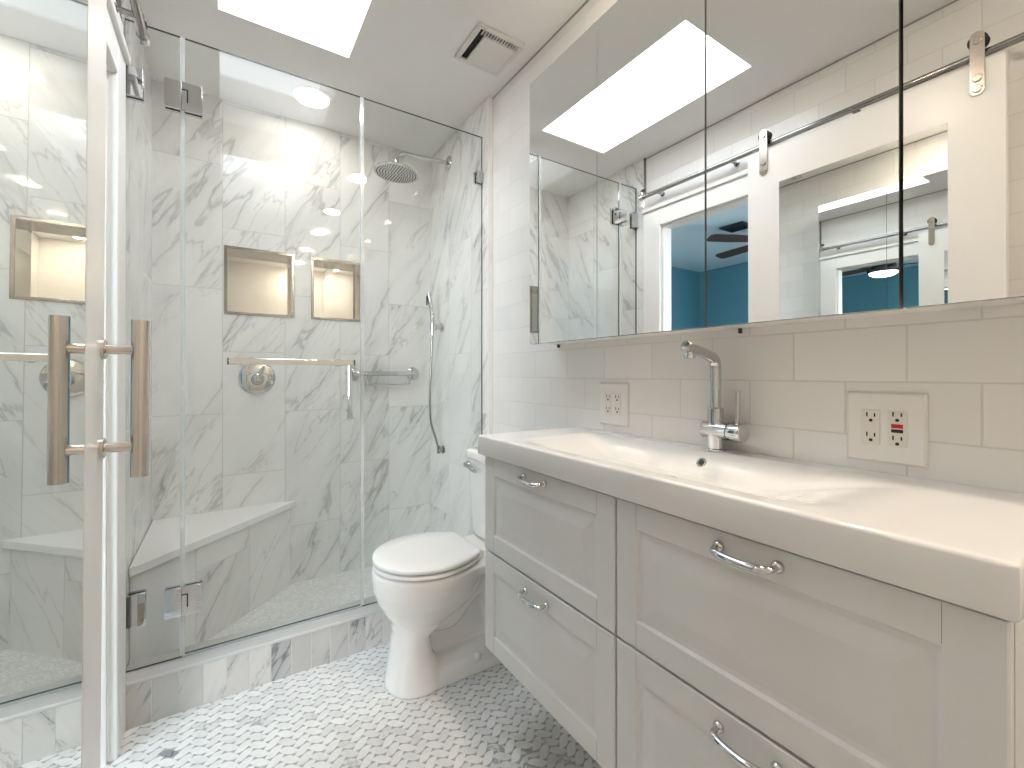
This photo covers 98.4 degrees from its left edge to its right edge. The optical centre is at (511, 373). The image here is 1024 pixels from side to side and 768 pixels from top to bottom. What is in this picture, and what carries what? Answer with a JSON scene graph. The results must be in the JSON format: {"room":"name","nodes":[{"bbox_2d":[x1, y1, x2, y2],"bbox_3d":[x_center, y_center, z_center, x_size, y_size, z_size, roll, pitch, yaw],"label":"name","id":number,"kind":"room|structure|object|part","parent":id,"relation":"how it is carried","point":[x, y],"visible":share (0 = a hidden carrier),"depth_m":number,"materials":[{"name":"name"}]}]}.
{"room":"bathroom","nodes":[
{"label":"bathroom","id":0,"kind":"room"},
{"bbox_2d":[122,0,151,668],"bbox_3d":[-1.514,-0.120,1.703,0.135,2.612,0.834,0,0,-33],"label":"wall","id":1,"kind":"structure","parent":0,"point":[138,114],"depth_m":1.64,"materials":[{"name":"stone"}]},
{"bbox_2d":[0,0,150,767],"bbox_3d":[-0.669,-0.004,0.659,0.158,2.236,1.794,0,0,-33],"label":"barn door","id":2,"kind":"structure","parent":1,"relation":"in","point":[54,348],"depth_m":0.60,"materials":[{"name":"white paint"}]},
{"bbox_3d":[-0.563,0.054,0.506,0.007,1.825,0.550,0,0,-33],"label":"mirror panel","id":3,"kind":"part","parent":2,"relation":"part of","materials":[{"name":"clear glass"}]},
{"bbox_3d":[-0.578,0.046,0.500,0.036,2.135,0.824,0,0,-33],"label":"door","id":4,"kind":"part","parent":2,"relation":"part of","materials":[{"name":"white paint"}]},
{"bbox_3d":[-0.759,0.141,0.852,0.049,0.038,0.038,0,0,-33],"label":"post","id":5,"kind":"part","parent":2,"relation":"part of","materials":[{"name":"silver metal"}]},
{"bbox_3d":[-0.758,-0.047,0.853,0.049,0.038,0.038,0,0,-33],"label":"post","id":6,"kind":"part","parent":2,"relation":"part of","materials":[{"name":"silver metal"}]},
{"bbox_3d":[-0.696,-1.073,0.642,0.070,0.066,1.794,0,0,-33],"label":"door rail","id":7,"kind":"part","parent":2,"relation":"part of","materials":[{"name":"silver metal"}]},
{"bbox_3d":[-0.678,-1.058,0.648,0.025,0.025,1.786,0,0,-33],"label":"rod","id":8,"kind":"part","parent":2,"relation":"part of","materials":[{"name":"metal"}]},
{"bbox_3d":[-0.732,0.048,0.870,0.029,0.306,0.029,0,0,-33],"label":"pull handle","id":9,"kind":"part","parent":2,"relation":"part of","materials":[{"name":"silver metal"}]},
{"bbox_2d":[116,0,121,20],"bbox_3d":[-1.237,-0.176,1.383,0.022,2.300,0.006,0,0,-33],"label":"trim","id":10,"kind":"structure","parent":1,"relation":"attached to","point":[119,2],"depth_m":1.39,"materials":[{"name":"metal"}]},
{"bbox_2d":[152,79,429,583],"bbox_3d":[-1.084,-0.120,2.408,1.555,2.612,0.120,0,0,-33],"label":"wall","id":11,"kind":"structure","parent":0,"point":[238,175],"depth_m":2.29,"materials":[{"name":"stone"}]},
{"bbox_2d":[239,365,275,393],"bbox_3d":[-1.257,0.020,2.185,0.160,0.160,0.066,0,0,-33],"label":"shower valve","id":12,"kind":"object","parent":11,"relation":"attached to","point":[256,379],"visible":0.91,"depth_m":2.19,"materials":[{"name":"silver metal"}]},
{"bbox_3d":[-1.238,-0.001,2.171,0.048,0.078,0.022,0,0,-3],"label":"lever","id":13,"kind":"part","parent":12,"relation":"part of","materials":[{"name":"silver metal"}]},
{"bbox_2d":[224,245,294,317],"bbox_3d":[-1.286,-0.458,2.256,0.308,0.333,0.094,0,0,-33],"label":"shower niche","id":14,"kind":"object","parent":11,"relation":"attached to","point":[257,282],"visible":1,"depth_m":2.28,"materials":[{"name":"tile"}]},
{"bbox_2d":[311,256,363,321],"bbox_3d":[-0.976,-0.458,2.458,0.273,0.332,0.094,0,0,-33],"label":"shower niche","id":15,"kind":"object","parent":11,"relation":"attached to","point":[335,284],"visible":0.91,"depth_m":2.49,"materials":[{"name":"metal"}]},
{"bbox_2d":[346,367,418,385],"bbox_3d":[-0.723,0.012,2.530,0.420,0.104,0.068,0,0,-33],"label":"grab bar","id":16,"kind":"object","parent":11,"relation":"attached to","point":[412,373],"visible":0.9,"depth_m":2.50,"materials":[{"name":"silver metal"}]},
{"bbox_2d":[365,376,409,385],"bbox_3d":[-0.712,0.031,2.538,0.249,0.067,0.060,0,0,-33],"label":"wire shelf","id":17,"kind":"object","parent":16,"relation":"attached to","point":[367,383],"depth_m":2.50,"materials":[{"name":"silver metal"}]},
{"bbox_2d":[101,565,601,767],"bbox_3d":[-0.121,1.139,0.905,1.417,0.095,3.490,0,0,-33],"label":"floor","id":18,"kind":"structure","parent":0,"point":[340,713],"depth_m":1.42,"materials":[{"name":"white tile"}]},
{"bbox_2d":[128,500,295,661],"bbox_3d":[-1.212,0.874,1.900,0.585,0.433,0.590,0,0,-33],"label":"bench","id":19,"kind":"object","parent":18,"relation":"on","point":[242,557],"visible":0.98,"depth_m":1.86,"materials":[{"name":"stone"}]},
{"bbox_3d":[-1.212,0.674,1.900,0.585,0.034,0.590,0,0,-33],"label":"seat","id":20,"kind":"part","parent":19,"relation":"part of","materials":[{"name":"white stone"}]},
{"bbox_2d":[372,447,500,698],"bbox_3d":[-0.220,0.726,1.723,0.636,0.800,0.382,0,0,-33],"label":"toilet","id":21,"kind":"object","parent":18,"relation":"on","point":[429,586],"visible":0.75,"depth_m":1.57,"materials":[{"name":"ceramic"}]},
{"bbox_3d":[-0.332,0.684,1.651,0.359,0.016,0.362,0,0,-33],"label":"seat","id":22,"kind":"part","parent":21,"relation":"part of","materials":[{"name":"white plastic"}]},
{"bbox_3d":[-0.331,0.663,1.651,0.366,0.018,0.366,0,0,-33],"label":"lid","id":23,"kind":"part","parent":21,"relation":"part of","materials":[{"name":"white plastic"}]},
{"bbox_3d":[-0.231,0.912,1.716,0.609,0.428,0.357,0,0,-33],"label":"bowl","id":24,"kind":"part","parent":21,"relation":"part of","materials":[{"name":"ceramic"}]},
{"bbox_3d":[-0.175,0.393,1.875,0.032,0.033,0.123,0,0,-28],"label":"flush lever","id":25,"kind":"part","parent":21,"relation":"part of","materials":[{"name":"silver metal"}]},
{"bbox_3d":[-0.032,0.344,1.845,0.188,0.037,0.382,0,0,-33],"label":"tank lid","id":26,"kind":"part","parent":21,"relation":"part of","materials":[{"name":"ceramic"}]},
{"bbox_3d":[-0.031,0.528,1.846,0.177,0.328,0.368,0,0,-33],"label":"tank","id":27,"kind":"part","parent":21,"relation":"part of","materials":[{"name":"ceramic"}]},
{"bbox_2d":[140,0,586,156],"bbox_3d":[-0.118,-1.386,0.907,1.610,0.120,3.690,0,0,-33],"label":"ceiling","id":28,"kind":"structure","parent":0,"point":[402,57],"depth_m":1.87,"materials":[{"name":"paint"}]},
{"bbox_2d":[218,0,371,57],"bbox_3d":[-0.633,-1.456,1.356,0.499,0.260,0.936,0,0,-33],"label":"window","id":29,"kind":"structure","parent":28,"relation":"attached to","point":[334,26],"depth_m":1.76,"materials":[{"name":"white glass"}]},
{"bbox_2d":[292,85,331,108],"bbox_3d":[-0.957,-1.322,2.117,0.176,0.008,0.176,0,0,-33],"label":"recessed light","id":30,"kind":"object","parent":28,"relation":"in","point":[310,96],"visible":1,"depth_m":2.10,"materials":[{"name":"white paint"}]},
{"bbox_2d":[455,22,524,76],"bbox_3d":[-0.093,-1.319,1.808,0.210,0.014,0.218,0,0,-33],"label":"exhaust fan","id":31,"kind":"object","parent":28,"relation":"attached to","point":[487,49],"visible":1,"depth_m":1.79,"materials":[{"name":"white plastic"}]},
{"bbox_3d":[-0.089,-1.317,1.827,0.147,0.009,0.155,0,0,-33],"label":"plate","id":32,"kind":"part","parent":31,"relation":"part of","materials":[{"name":"white plastic"}]},
{"bbox_2d":[430,0,1023,535],"bbox_3d":[0.492,-0.120,1.315,0.143,2.612,3.670,0,0,-33],"label":"wall","id":33,"kind":"structure","parent":0,"point":[793,381],"depth_m":1.33,"materials":[{"name":"white tile"}]},
{"bbox_2d":[126,596,382,686],"bbox_3d":[-0.705,0.982,1.804,1.331,0.012,0.133,0,0,-33],"label":"shower curb top","id":34,"kind":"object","parent":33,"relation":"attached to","point":[221,651],"depth_m":1.61,"materials":[{"name":"white stone"}]},
{"bbox_2d":[125,18,181,672],"bbox_3d":[-1.201,-0.092,1.483,0.148,2.133,0.037,0,0,-33],"label":"glass panel","id":35,"kind":"object","parent":34,"relation":"on","point":[136,601],"visible":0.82,"depth_m":1.45,"materials":[{"name":"clear glass"}]},
{"bbox_2d":[164,38,360,653],"bbox_3d":[-0.891,-0.092,1.661,0.659,2.134,0.066,0,0,-32],"label":"shower door","id":36,"kind":"structure","parent":34,"relation":"on","point":[186,599],"depth_m":1.57,"materials":[{"name":"clear glass"}]},
{"bbox_3d":[-0.656,0.073,1.789,0.020,0.215,0.020,0,0,-33],"label":"pull handle","id":37,"kind":"part","parent":36,"relation":"part of","materials":[{"name":"silver metal"}]},
{"bbox_2d":[362,97,483,606],"bbox_3d":[-0.388,-0.092,2.011,0.573,2.133,0.037,0,0,-33],"label":"glass panel","id":38,"kind":"object","parent":34,"relation":"on","point":[478,175],"visible":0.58,"depth_m":1.89,"materials":[{"name":"clear glass"}]},
{"bbox_2d":[126,612,390,730],"bbox_3d":[-0.705,1.067,1.804,1.334,0.158,0.125,0,0,-33],"label":"shower curb","id":39,"kind":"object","parent":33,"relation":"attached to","point":[152,700],"depth_m":1.58,"materials":[{"name":"stone"}]},
{"bbox_2d":[373,151,451,183],"bbox_3d":[-0.531,-1.134,2.374,0.418,0.180,0.236,0,0,-33],"label":"shower","id":40,"kind":"object","parent":33,"relation":"attached to","point":[395,171],"visible":1,"depth_m":2.33,"materials":[{"name":"silver metal"}]},
{"bbox_3d":[-0.485,-1.139,2.403,0.308,0.114,0.021,0,0,-33],"label":"arm","id":41,"kind":"part","parent":40,"relation":"part of","materials":[{"name":"silver metal"}]},
{"bbox_2d":[426,293,444,453],"bbox_3d":[-0.442,-0.005,2.542,0.086,0.926,0.085,0,0,-33],"label":"shower","id":42,"kind":"object","parent":33,"relation":"attached to","point":[433,327],"visible":1,"depth_m":2.53,"materials":[{"name":"silver metal"}]},
{"bbox_2d":[437,445,444,453],"bbox_3d":[-0.411,0.434,2.537,0.040,0.047,0.044,0,0,-33],"label":"wall outlet","id":43,"kind":"object","parent":42,"relation":"attached to","point":[440,449],"depth_m":2.53,"materials":[{"name":"metal"}]},
{"bbox_2d":[488,96,491,433],"bbox_3d":[-0.105,-0.100,2.120,0.022,2.452,0.007,0,0,-33],"label":"trim","id":44,"kind":"structure","parent":33,"relation":"attached to","point":[489,98],"depth_m":2.11,"materials":[{"name":"white plastic"}]},
{"bbox_2d":[492,0,588,98],"bbox_3d":[0.651,-1.323,0.978,0.003,0.006,2.730,0,0,-33],"label":"trim","id":45,"kind":"structure","parent":33,"relation":"attached to","point":[582,6],"depth_m":1.79,"materials":[{"name":"white paint"}]},
{"bbox_2d":[600,382,628,426],"bbox_3d":[0.335,0.099,1.458,0.010,0.139,0.125,0,0,-33],"label":"outlet plate","id":46,"kind":"object","parent":33,"relation":"attached to","point":[614,397],"visible":1,"depth_m":1.45,"materials":[{"name":"white plastic"}]},
{"bbox_2d":[605,393,611,413],"bbox_3d":[0.321,0.099,1.474,0.003,0.068,0.029,0,0,-33],"label":"receptacle","id":47,"kind":"object","parent":46,"relation":"attached to","point":[608,396],"depth_m":1.47,"materials":[{"name":"white plastic"}]},
{"bbox_2d":[614,394,620,414],"bbox_3d":[0.343,0.099,1.439,0.003,0.068,0.029,0,0,-33],"label":"receptacle","id":48,"kind":"object","parent":46,"relation":"attached to","point":[617,397],"depth_m":1.44,"materials":[{"name":"white plastic"}]},
{"bbox_2d":[530,0,737,347],"bbox_3d":[0.316,-0.585,1.369,0.137,0.967,0.710,0,0,-33],"label":"upper cabinet","id":49,"kind":"object","parent":33,"relation":"attached to","point":[618,120],"visible":0.9,"depth_m":1.25,"materials":[{"name":"silver metal"}]},
{"bbox_3d":[0.170,-0.589,1.488,0.022,0.958,0.350,0,0,-33],"label":"mirror door","id":50,"kind":"part","parent":49,"relation":"part of","materials":[{"name":"silver metal"}]},
{"bbox_3d":[0.363,-0.589,1.190,0.022,0.958,0.356,0,0,-33],"label":"mirror door","id":51,"kind":"part","parent":49,"relation":"part of","materials":[{"name":"silver metal"}]},
{"bbox_2d":[485,456,1023,767],"bbox_3d":[0.367,0.554,1.021,0.430,0.598,1.105,0,0,-33],"label":"vanity cabinet","id":52,"kind":"object","parent":33,"relation":"attached to","point":[654,638],"visible":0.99,"depth_m":0.73,"materials":[{"name":"grey paint"}]},
{"bbox_3d":[0.043,0.280,1.157,0.035,0.020,0.112,0,0,-33],"label":"handle","id":53,"kind":"part","parent":52,"relation":"part of","materials":[{"name":"silver metal"}]},
{"bbox_3d":[0.047,0.588,1.151,0.035,0.020,0.112,0,0,-33],"label":"handle","id":54,"kind":"part","parent":52,"relation":"part of","materials":[{"name":"silver metal"}]},
{"bbox_3d":[0.073,0.401,1.161,0.020,0.288,0.549,0,0,-33],"label":"drawer","id":55,"kind":"part","parent":52,"relation":"part of","materials":[{"name":"grey paint"}]},
{"bbox_3d":[0.073,0.702,1.161,0.020,0.302,0.549,0,0,-33],"label":"drawer","id":56,"kind":"part","parent":52,"relation":"part of","materials":[{"name":"grey paint"}]},
{"bbox_3d":[0.376,0.702,0.696,0.020,0.302,0.551,0,0,-33],"label":"drawer","id":57,"kind":"part","parent":52,"relation":"part of","materials":[{"name":"grey paint"}]},
{"bbox_3d":[0.352,0.582,0.681,0.035,0.020,0.112,0,0,-33],"label":"handle","id":58,"kind":"part","parent":52,"relation":"part of","materials":[{"name":"silver metal"}]},
{"bbox_3d":[0.352,0.284,0.681,0.035,0.020,0.112,0,0,-33],"label":"handle","id":59,"kind":"part","parent":52,"relation":"part of","materials":[{"name":"silver metal"}]},
{"bbox_2d":[478,427,1023,622],"bbox_3d":[0.371,0.223,1.036,0.407,0.060,1.146,0,0,-33],"label":"basin","id":60,"kind":"object","parent":52,"relation":"in","point":[959,544],"visible":1,"depth_m":0.68,"materials":[{"name":"white ceramic"}]},
{"bbox_2d":[680,340,748,451],"bbox_3d":[0.469,0.058,1.065,0.185,0.270,0.114,0,0,-33],"label":"faucet","id":61,"kind":"object","parent":60,"relation":"on","point":[715,429],"visible":1,"depth_m":1.10,"materials":[{"name":"silver metal"}]},
{"bbox_3d":[0.461,0.013,1.069,0.174,0.180,0.026,0,0,-42],"label":"spout","id":62,"kind":"part","parent":61,"relation":"part of","materials":[{"name":"silver metal"}]},
{"bbox_3d":[0.544,0.083,1.067,0.012,0.083,0.014,0,0,-33],"label":"lever rod","id":63,"kind":"part","parent":61,"relation":"part of","materials":[{"name":"silver metal"}]},
{"bbox_3d":[0.376,0.401,0.696,0.020,0.288,0.551,0,0,-33],"label":"drawer","id":64,"kind":"part","parent":52,"relation":"part of","materials":[{"name":"grey paint"}]},
{"bbox_2d":[707,0,1023,332],"bbox_3d":[0.705,-0.585,0.770,0.137,0.967,0.714,0,0,-33],"label":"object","id":65,"kind":"object","parent":33,"relation":"attached to","point":[865,158],"visible":1,"depth_m":0.79,"materials":[{"name":"silver metal"}]},
{"bbox_3d":[0.558,-0.589,0.890,0.022,0.958,0.350,0,0,-33],"label":"mirror door","id":66,"kind":"part","parent":65,"relation":"part of","materials":[{"name":"silver metal"}]},
{"bbox_3d":[0.754,-0.589,0.589,0.022,0.958,0.355,0,0,-33],"label":"mirror door","id":67,"kind":"part","parent":65,"relation":"part of","materials":[{"name":"silver metal"}]},
{"bbox_2d":[847,391,927,468],"bbox_3d":[0.723,0.104,0.858,0.011,0.137,0.124,0,0,-33],"label":"outlet plate","id":68,"kind":"object","parent":33,"relation":"attached to","point":[883,427],"visible":1,"depth_m":0.85,"materials":[{"name":"white plastic"}]},
{"bbox_2d":[862,409,879,444],"bbox_3d":[0.710,0.104,0.874,0.003,0.068,0.029,0,0,-33],"label":"receptacle","id":69,"kind":"object","parent":68,"relation":"attached to","point":[870,417],"depth_m":0.87,"materials":[{"name":"white plastic"}]},
{"bbox_2d":[888,411,906,447],"bbox_3d":[0.732,0.104,0.840,0.003,0.068,0.029,0,0,-33],"label":"receptacle","id":70,"kind":"object","parent":68,"relation":"attached to","point":[897,420],"depth_m":0.84,"materials":[{"name":"white plastic"}]},
{"bbox_3d":[-0.496,-0.120,0.177,0.060,2.612,2.837,0,0,-33],"label":"wall","id":71,"kind":"structure","parent":0,"visible":0},
{"bbox_2d":[100,65,108,767],"bbox_3d":[-0.991,0.118,0.938,0.076,2.016,0.794,0,0,-33],"label":"trim","id":72,"kind":"structure","parent":71,"relation":"attached to","point":[103,761],"depth_m":1.27,"materials":[{"name":"white paint"}]},
{"bbox_2d":[106,8,125,761],"bbox_3d":[-0.960,0.074,0.970,0.030,2.103,0.992,0,0,-33],"label":"trim","id":73,"kind":"structure","parent":71,"relation":"attached to","point":[116,78],"depth_m":1.29,"materials":[{"name":"white paint"}]},
{"bbox_2d":[107,0,130,64],"bbox_3d":[-0.816,-1.036,0.759,0.042,0.117,1.502,0,0,-33],"label":"trim","id":74,"kind":"structure","parent":71,"relation":"attached to","point":[116,19],"depth_m":1.27,"materials":[{"name":"white paint"}]}
]}

